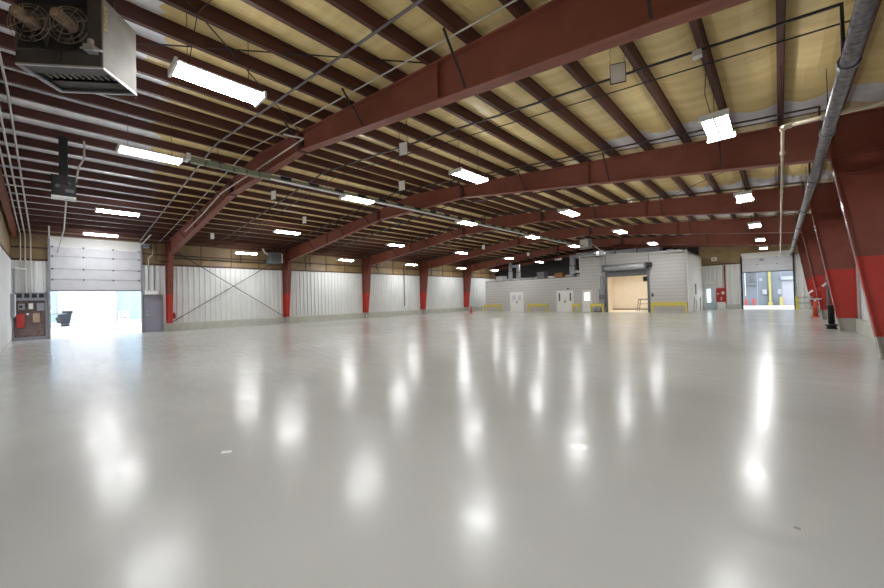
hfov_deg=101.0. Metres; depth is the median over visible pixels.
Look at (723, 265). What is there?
wall post
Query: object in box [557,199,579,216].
ceiling light
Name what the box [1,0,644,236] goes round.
roof purlin
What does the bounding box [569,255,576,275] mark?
duct
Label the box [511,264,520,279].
duct
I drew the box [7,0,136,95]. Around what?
heater
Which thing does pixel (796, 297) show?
guard rail
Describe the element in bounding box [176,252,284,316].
rod
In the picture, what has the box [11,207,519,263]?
roof purlin
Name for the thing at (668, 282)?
wall
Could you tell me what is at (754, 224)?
ceiling light
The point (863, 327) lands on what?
baseboard
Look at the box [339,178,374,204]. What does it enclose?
ceiling light
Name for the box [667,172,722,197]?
rod
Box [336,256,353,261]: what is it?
ceiling light
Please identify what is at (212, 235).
sign
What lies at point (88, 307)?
building
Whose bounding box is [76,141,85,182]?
gas pipe
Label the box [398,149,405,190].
sign
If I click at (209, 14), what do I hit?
roof purlin
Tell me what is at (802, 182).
pipe
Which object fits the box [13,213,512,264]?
roof purlin
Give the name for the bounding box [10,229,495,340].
wall
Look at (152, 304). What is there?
door
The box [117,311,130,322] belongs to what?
pallet stack
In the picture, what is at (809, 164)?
pipe
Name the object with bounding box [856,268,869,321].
wall
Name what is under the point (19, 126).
roof purlin
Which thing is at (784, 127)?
pipe
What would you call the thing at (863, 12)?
pipe
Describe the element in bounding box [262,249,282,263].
heater
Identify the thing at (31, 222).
roof purlin
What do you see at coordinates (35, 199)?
roof purlin
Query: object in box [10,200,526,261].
roof purlin
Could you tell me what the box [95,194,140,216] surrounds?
ceiling light
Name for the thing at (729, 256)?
wall
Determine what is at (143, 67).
roof purlin
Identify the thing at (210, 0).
cable
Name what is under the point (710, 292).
door
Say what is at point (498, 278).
roof unit
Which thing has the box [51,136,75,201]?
heater
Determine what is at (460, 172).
ceiling light
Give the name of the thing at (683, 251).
ceiling
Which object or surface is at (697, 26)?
roof purlin
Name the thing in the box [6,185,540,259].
roof purlin
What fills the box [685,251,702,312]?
wall
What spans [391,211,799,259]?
pipe
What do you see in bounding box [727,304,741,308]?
baseboard
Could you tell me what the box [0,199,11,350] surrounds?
wall
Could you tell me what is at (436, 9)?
roof purlin
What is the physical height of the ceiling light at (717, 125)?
1.011 m
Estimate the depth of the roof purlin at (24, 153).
13.93 m
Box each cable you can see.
[188,0,211,62]
[704,73,710,112]
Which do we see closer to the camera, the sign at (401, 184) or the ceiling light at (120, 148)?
the ceiling light at (120, 148)
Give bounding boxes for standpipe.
[816,273,837,328]
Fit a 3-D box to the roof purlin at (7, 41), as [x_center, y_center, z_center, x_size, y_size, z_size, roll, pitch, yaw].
[5.359,-4.763,20.973,0.149,0.250,40.580,-2,-1,43]
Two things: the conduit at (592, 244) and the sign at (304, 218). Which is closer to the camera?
the sign at (304, 218)
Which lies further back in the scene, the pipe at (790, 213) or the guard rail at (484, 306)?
the guard rail at (484, 306)
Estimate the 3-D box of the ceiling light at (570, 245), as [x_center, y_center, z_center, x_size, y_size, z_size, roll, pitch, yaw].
[10.372,-4.245,28.794,0.470,1.011,1.320,-2,-1,43]
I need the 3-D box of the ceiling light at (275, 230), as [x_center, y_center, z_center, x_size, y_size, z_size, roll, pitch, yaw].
[-8.261,-3.724,19.345,0.470,1.011,1.320,-2,-1,43]
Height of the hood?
0.233 m
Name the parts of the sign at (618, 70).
frame, panel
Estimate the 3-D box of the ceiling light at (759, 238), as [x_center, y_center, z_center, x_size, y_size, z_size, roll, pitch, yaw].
[19.849,-3.858,22.740,0.470,1.011,1.320,-2,-1,43]
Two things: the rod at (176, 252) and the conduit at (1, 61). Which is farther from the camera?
the rod at (176, 252)
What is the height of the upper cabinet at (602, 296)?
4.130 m
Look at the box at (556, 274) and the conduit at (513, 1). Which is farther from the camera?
the box at (556, 274)
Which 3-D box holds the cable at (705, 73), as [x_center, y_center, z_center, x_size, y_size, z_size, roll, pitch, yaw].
[5.131,-3.597,7.005,0.115,0.600,1.508,-2,-1,43]
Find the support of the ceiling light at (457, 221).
hanging from the overhead track
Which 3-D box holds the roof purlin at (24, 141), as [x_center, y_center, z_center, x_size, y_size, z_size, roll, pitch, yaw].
[1.292,-4.527,24.744,0.149,0.250,40.580,-2,-1,43]
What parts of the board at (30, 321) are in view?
frame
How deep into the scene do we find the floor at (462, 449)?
3.51 m
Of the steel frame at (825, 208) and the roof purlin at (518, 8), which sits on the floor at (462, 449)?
the steel frame at (825, 208)
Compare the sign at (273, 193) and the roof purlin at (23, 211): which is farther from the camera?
the roof purlin at (23, 211)
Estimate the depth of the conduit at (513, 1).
6.98 m
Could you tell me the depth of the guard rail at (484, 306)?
38.55 m
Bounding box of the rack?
[744,265,755,295]
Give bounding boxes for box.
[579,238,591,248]
[692,48,701,60]
[762,289,767,294]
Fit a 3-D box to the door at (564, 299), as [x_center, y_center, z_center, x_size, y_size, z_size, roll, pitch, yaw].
[11.370,0.677,33.640,1.620,1.960,0.150,-2,-1,43]
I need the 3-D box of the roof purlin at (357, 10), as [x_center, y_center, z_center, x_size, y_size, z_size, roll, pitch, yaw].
[9.505,-4.426,17.133,0.149,0.250,40.580,-2,-1,43]
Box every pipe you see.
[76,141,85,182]
[140,0,423,240]
[144,242,165,261]
[174,258,262,262]
[184,133,303,231]
[213,2,844,246]
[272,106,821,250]
[319,163,810,254]
[357,181,803,257]
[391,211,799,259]
[420,213,796,261]
[463,233,792,265]
[779,66,883,254]
[789,0,879,254]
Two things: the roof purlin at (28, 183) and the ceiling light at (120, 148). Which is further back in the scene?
the roof purlin at (28, 183)
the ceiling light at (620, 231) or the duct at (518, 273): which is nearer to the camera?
the ceiling light at (620, 231)
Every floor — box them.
[0,309,883,587]
[51,305,793,338]
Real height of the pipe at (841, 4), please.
2.045 m
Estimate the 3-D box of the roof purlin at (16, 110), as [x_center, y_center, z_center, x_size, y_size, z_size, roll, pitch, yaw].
[2.666,-4.743,23.469,0.149,0.250,40.580,-2,-1,43]
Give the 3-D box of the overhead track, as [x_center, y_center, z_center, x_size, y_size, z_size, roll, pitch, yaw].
[2.346,-4.270,20.198,0.380,1.114,27.720,-2,-1,43]
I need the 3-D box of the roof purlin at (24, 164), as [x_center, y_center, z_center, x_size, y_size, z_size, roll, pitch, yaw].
[-0.082,-4.310,26.020,0.149,0.250,40.580,-2,-1,43]
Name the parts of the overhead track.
rail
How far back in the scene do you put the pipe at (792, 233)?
30.52 m
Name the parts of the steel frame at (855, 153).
splice plate, splice plate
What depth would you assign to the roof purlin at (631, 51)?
7.52 m
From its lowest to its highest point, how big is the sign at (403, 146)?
1.303 m
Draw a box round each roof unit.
[495,276,506,280]
[537,271,547,278]
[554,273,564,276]
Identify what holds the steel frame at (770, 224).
on the floor at (462, 449)
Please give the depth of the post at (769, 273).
36.32 m
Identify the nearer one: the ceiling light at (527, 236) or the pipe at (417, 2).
the pipe at (417, 2)
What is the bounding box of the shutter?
[782,280,793,304]
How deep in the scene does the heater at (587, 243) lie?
30.37 m
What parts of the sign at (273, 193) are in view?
panel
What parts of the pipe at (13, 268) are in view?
post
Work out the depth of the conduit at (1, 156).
14.33 m
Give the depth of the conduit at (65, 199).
12.60 m
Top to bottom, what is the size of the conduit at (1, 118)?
4.264 m
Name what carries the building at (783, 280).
on the floor at (133, 327)
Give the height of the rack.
3.200 m
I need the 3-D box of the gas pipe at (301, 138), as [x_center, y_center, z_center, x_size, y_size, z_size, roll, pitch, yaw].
[-8.427,-3.629,13.704,12.828,0.691,0.548,-2,-1,43]
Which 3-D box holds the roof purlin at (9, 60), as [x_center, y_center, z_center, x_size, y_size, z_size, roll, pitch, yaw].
[4.668,-4.819,21.613,0.149,0.250,40.580,-2,-1,43]
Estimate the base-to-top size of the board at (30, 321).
2.350 m
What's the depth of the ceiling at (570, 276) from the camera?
35.42 m
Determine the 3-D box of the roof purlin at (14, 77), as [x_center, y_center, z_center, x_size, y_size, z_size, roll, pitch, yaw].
[3.977,-4.875,22.253,0.149,0.250,40.580,-2,-1,43]
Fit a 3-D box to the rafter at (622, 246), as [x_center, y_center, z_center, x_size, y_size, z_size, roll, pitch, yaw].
[17.459,-1.692,37.251,28.850,6.480,0.160,-2,-1,43]
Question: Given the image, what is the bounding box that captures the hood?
[144,291,158,294]
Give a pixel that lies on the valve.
(810, 298)
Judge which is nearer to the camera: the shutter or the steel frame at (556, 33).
the steel frame at (556, 33)
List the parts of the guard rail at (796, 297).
post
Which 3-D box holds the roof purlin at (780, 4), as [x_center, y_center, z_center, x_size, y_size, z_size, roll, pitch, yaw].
[12.961,-4.146,13.932,0.149,0.250,40.580,-2,-1,43]
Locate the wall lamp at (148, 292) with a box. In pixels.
[144,265,158,294]
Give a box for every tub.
[51,311,72,326]
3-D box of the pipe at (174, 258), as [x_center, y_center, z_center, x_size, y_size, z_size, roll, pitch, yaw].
[-14.107,-2.195,24.425,0.058,0.058,6.720,-2,-1,43]
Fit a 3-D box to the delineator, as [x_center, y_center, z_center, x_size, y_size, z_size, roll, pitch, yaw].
[20.071,0.755,19.583,0.340,0.984,0.340,-2,-1,43]
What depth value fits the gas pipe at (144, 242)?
21.40 m
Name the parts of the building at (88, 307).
blue panel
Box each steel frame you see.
[161,0,750,330]
[282,106,883,359]
[362,182,857,331]
[419,213,831,319]
[463,233,820,312]
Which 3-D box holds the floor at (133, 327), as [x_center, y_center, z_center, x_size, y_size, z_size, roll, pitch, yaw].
[-8.086,2.212,27.971,110.000,0.235,110.000,-2,-1,43]
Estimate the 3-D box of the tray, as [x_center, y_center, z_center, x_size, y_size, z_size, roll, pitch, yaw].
[-10.576,-2.678,10.184,0.400,0.045,0.480,-2,-1,43]
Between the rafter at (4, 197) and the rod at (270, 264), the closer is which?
the rafter at (4, 197)
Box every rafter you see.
[0,165,17,238]
[495,245,811,308]
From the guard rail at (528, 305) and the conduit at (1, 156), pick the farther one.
the guard rail at (528, 305)
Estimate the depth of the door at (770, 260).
29.29 m
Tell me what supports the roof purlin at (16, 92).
attached to the ceiling at (748, 81)
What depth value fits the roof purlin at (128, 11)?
7.25 m
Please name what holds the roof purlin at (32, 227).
attached to the ceiling at (748, 81)
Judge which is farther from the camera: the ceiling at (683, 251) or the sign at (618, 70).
the ceiling at (683, 251)
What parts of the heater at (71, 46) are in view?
fan motor, rail, fan motor, trim, label plate, panel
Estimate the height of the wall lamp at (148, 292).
1.720 m
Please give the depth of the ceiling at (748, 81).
7.67 m
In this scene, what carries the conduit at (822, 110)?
attached to the roof purlin at (780, 4)
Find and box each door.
[48,226,150,338]
[143,295,162,331]
[510,292,523,311]
[556,290,573,311]
[582,290,591,311]
[602,262,649,312]
[704,286,715,308]
[740,250,795,308]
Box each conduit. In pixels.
[0,52,31,292]
[0,107,25,292]
[0,148,21,292]
[57,199,66,252]
[159,0,516,241]
[224,20,849,246]
[279,110,826,250]
[363,182,805,256]
[592,244,601,282]
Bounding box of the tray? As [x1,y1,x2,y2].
[51,194,75,201]
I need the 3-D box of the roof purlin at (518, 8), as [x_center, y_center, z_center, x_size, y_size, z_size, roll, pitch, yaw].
[10.888,-4.314,15.852,0.149,0.250,40.580,-2,-1,43]
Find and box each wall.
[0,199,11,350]
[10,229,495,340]
[485,249,688,312]
[495,244,809,308]
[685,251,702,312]
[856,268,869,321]
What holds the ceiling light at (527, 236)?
hanging from the overhead track
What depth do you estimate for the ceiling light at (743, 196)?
12.21 m
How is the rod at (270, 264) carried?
attached to the steel frame at (855, 153)
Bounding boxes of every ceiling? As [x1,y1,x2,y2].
[0,0,883,263]
[490,276,579,281]
[580,251,699,257]
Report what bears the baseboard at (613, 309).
attached to the wall at (668, 282)
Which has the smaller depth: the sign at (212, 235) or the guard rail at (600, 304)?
the sign at (212, 235)
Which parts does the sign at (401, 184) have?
panel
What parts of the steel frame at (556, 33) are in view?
splice plate, splice plate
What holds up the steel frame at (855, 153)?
on the floor at (462, 449)
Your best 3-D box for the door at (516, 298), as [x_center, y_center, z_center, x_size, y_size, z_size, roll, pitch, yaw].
[7.639,0.803,37.100,1.560,1.990,0.150,-2,-1,43]
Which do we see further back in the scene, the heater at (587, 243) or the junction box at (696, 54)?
the heater at (587, 243)
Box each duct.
[508,263,512,279]
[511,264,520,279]
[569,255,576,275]
[576,246,662,258]
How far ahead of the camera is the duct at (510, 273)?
40.05 m
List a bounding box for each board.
[13,292,46,340]
[716,288,726,301]
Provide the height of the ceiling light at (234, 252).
1.011 m
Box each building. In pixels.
[50,246,140,325]
[742,258,793,305]
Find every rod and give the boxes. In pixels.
[136,42,423,63]
[173,264,270,321]
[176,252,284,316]
[186,0,297,129]
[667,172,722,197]
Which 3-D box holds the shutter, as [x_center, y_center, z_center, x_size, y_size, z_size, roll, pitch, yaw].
[33.992,-0.122,35.537,1.170,2.450,0.060,-2,-1,43]
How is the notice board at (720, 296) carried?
attached to the wall at (729, 256)
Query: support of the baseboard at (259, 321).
attached to the wall at (320, 285)
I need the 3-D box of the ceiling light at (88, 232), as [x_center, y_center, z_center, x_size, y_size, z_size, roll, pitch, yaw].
[-17.206,-3.428,18.367,0.470,1.011,1.320,-2,-1,43]
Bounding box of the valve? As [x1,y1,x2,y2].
[808,290,821,299]
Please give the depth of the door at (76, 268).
19.50 m
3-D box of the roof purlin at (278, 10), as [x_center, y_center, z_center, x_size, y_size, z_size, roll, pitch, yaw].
[8.814,-4.483,17.773,0.149,0.250,40.580,-2,-1,43]
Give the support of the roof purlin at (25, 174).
attached to the ceiling at (748, 81)
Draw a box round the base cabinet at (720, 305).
[717,302,725,308]
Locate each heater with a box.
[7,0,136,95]
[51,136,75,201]
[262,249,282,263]
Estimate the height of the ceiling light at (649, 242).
1.088 m
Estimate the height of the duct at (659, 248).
0.920 m
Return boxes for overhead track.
[184,133,582,246]
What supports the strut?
attached to the steel frame at (770, 224)
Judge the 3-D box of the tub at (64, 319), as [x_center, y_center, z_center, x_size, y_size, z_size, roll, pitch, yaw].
[-32.060,2.076,30.485,0.925,1.300,1.645,-2,-1,43]
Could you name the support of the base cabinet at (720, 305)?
on the floor at (462, 449)
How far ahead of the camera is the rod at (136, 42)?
6.51 m
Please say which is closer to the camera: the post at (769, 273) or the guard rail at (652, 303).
the guard rail at (652, 303)
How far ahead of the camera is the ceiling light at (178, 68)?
5.92 m
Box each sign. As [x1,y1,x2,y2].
[210,223,214,238]
[271,173,276,199]
[302,199,306,223]
[398,119,407,156]
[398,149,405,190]
[609,44,625,84]
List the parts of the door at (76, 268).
track rail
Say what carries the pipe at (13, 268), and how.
attached to the board at (30, 321)
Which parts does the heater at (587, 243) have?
door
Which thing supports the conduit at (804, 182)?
attached to the steel frame at (825, 208)
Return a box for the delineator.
[811,300,819,316]
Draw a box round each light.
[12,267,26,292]
[82,225,118,237]
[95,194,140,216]
[116,112,183,165]
[168,13,266,107]
[233,239,257,254]
[272,218,300,234]
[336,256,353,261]
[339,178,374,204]
[385,243,404,246]
[449,149,488,184]
[455,204,477,225]
[523,235,539,238]
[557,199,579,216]
[567,237,579,247]
[611,229,626,233]
[646,240,657,244]
[697,87,735,143]
[733,175,753,202]
[747,221,761,227]
[755,237,765,241]
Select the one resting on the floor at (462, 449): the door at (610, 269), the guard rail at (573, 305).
the guard rail at (573, 305)
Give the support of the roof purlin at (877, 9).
attached to the ceiling at (748, 81)
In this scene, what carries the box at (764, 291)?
attached to the building at (783, 280)
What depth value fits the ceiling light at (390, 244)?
24.73 m
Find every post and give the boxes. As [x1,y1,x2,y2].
[723,265,726,308]
[768,272,771,301]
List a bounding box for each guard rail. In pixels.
[483,305,500,311]
[527,304,547,311]
[572,304,579,311]
[590,303,603,312]
[651,302,686,312]
[795,296,809,309]
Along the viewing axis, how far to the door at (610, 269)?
29.78 m
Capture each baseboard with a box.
[163,306,485,330]
[613,309,647,309]
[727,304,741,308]
[835,314,874,341]
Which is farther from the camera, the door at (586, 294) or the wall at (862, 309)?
the door at (586, 294)
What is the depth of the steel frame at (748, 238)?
27.65 m
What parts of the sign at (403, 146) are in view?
panel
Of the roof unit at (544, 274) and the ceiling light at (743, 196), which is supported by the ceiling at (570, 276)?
the roof unit at (544, 274)
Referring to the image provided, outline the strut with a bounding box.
[17,230,494,268]
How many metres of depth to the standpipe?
13.69 m

